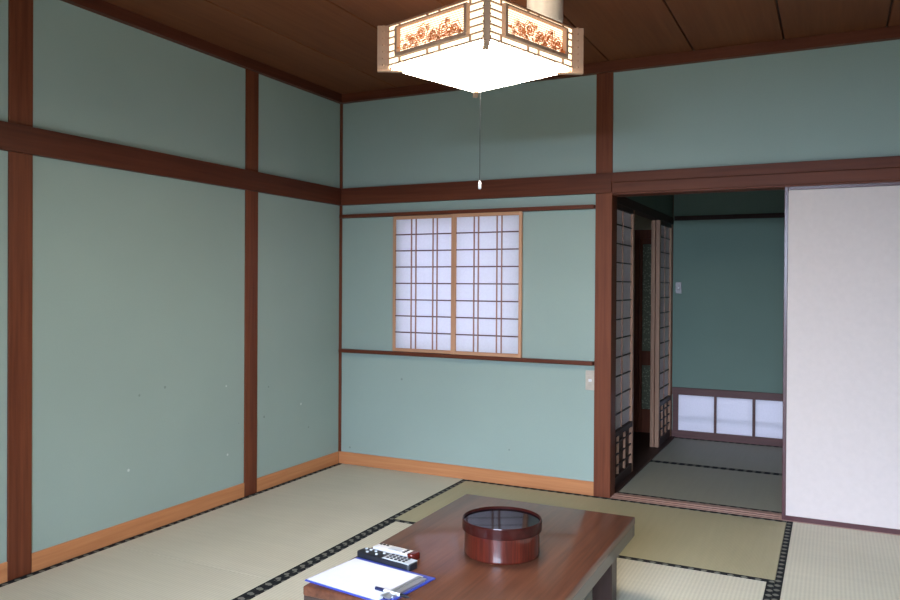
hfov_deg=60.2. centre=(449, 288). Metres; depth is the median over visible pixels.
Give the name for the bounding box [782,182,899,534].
sliding door
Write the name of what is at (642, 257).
door
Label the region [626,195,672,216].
wall
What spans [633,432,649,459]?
floor
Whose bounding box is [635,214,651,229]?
wall
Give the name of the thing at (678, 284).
light switch
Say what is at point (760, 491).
mat
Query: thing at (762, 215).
trim
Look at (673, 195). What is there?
trim
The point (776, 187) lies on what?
trim
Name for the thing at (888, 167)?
trim
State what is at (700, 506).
trim
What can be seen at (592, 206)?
trim
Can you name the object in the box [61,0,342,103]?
trim
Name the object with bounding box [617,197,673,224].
trim
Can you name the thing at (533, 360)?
trim
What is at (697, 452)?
mat
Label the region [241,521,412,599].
mat
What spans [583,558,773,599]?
mat
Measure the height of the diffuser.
0.014 m
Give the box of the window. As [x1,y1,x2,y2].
[672,387,782,446]
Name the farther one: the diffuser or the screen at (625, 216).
the screen at (625, 216)
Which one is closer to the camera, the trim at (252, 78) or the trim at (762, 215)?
the trim at (252, 78)
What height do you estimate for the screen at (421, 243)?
0.896 m
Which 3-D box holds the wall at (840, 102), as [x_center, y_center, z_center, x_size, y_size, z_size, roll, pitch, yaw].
[0.931,-0.065,4.596,3.775,2.670,0.108,1,0,26]
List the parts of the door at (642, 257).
glass pane, glass pane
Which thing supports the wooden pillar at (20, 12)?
attached to the wall at (138, 279)
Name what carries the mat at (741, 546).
on the floor
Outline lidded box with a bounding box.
[462,506,541,564]
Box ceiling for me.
[103,0,899,93]
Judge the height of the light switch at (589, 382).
0.116 m
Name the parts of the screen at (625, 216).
panel, rail, rail, rail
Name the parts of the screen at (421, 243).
rail, rail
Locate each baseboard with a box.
[0,451,338,583]
[339,451,593,495]
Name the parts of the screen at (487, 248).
rail, rail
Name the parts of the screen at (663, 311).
panel, rail, rail, rail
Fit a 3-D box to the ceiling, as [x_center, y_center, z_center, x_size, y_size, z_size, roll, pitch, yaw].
[-0.254,-1.337,2.132,3.940,0.050,5.570,1,0,26]
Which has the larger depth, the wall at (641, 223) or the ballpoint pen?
the wall at (641, 223)
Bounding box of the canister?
[527,0,562,22]
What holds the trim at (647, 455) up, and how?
attached to the wall at (840, 102)
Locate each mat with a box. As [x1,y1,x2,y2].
[0,544,275,599]
[112,463,465,580]
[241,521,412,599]
[391,480,786,583]
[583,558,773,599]
[618,461,781,512]
[651,437,781,474]
[771,521,899,599]
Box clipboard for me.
[305,557,434,599]
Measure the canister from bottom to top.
0.165 m
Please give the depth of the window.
6.20 m
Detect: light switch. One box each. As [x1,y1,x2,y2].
[585,370,593,389]
[676,282,681,293]
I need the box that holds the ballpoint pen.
[375,586,409,598]
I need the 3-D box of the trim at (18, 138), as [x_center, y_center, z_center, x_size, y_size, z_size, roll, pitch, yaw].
[-1.964,-0.625,2.922,0.055,0.115,5.470,1,0,26]
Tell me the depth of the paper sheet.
2.39 m
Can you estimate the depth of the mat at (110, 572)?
3.23 m
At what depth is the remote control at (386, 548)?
2.60 m
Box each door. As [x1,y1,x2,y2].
[633,230,650,432]
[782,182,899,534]
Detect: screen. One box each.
[392,214,450,353]
[451,211,522,357]
[615,204,634,486]
[650,220,655,446]
[654,220,671,446]
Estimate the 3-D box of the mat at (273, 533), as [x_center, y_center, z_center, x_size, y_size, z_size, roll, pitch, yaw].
[-0.746,1.239,4.303,0.980,0.056,1.882,1,0,26]
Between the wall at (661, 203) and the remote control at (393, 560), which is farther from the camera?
the wall at (661, 203)
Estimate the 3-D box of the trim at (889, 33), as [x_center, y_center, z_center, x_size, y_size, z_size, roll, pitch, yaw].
[0.907,-1.290,4.525,3.775,0.059,0.050,1,0,26]
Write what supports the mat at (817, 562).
on the floor
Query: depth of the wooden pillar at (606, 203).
4.54 m
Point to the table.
(579, 552)
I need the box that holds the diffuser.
[392,40,568,91]
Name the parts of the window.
pane, pane, pane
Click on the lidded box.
(495, 535)
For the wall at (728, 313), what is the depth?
6.19 m
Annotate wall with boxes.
[0,0,339,581]
[341,26,899,481]
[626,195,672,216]
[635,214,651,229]
[672,190,784,426]
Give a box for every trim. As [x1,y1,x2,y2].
[0,121,342,205]
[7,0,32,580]
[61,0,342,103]
[244,69,258,496]
[338,104,342,450]
[338,349,593,365]
[339,204,595,218]
[341,156,899,205]
[342,25,899,103]
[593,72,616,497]
[610,493,899,535]
[611,436,674,496]
[612,180,899,196]
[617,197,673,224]
[671,195,673,435]
[674,213,783,220]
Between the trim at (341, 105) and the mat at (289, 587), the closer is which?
the mat at (289, 587)
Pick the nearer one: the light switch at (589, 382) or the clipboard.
the clipboard
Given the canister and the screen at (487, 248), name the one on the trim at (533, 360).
the screen at (487, 248)
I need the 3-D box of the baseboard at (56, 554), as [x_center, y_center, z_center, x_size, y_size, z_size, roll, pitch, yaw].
[-1.994,1.171,2.931,0.043,0.082,5.450,1,0,26]
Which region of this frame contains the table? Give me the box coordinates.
[303,494,634,599]
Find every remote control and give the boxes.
[357,547,416,570]
[373,543,419,559]
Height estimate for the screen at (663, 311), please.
1.735 m
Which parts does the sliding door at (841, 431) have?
rail, rail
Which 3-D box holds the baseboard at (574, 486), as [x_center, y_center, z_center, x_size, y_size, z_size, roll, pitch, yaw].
[0.044,1.171,4.982,1.801,0.082,0.028,1,0,26]
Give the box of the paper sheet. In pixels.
[308,558,422,599]
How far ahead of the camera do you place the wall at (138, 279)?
3.91 m
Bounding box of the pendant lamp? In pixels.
[377,0,583,188]
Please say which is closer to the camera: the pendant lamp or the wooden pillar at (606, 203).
the pendant lamp
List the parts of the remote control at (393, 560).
keypad plate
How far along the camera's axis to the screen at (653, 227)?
5.93 m
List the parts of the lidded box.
lid, lid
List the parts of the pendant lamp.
corner post, panel frame, pull cord, lamp shade, corner post, panel frame, corner post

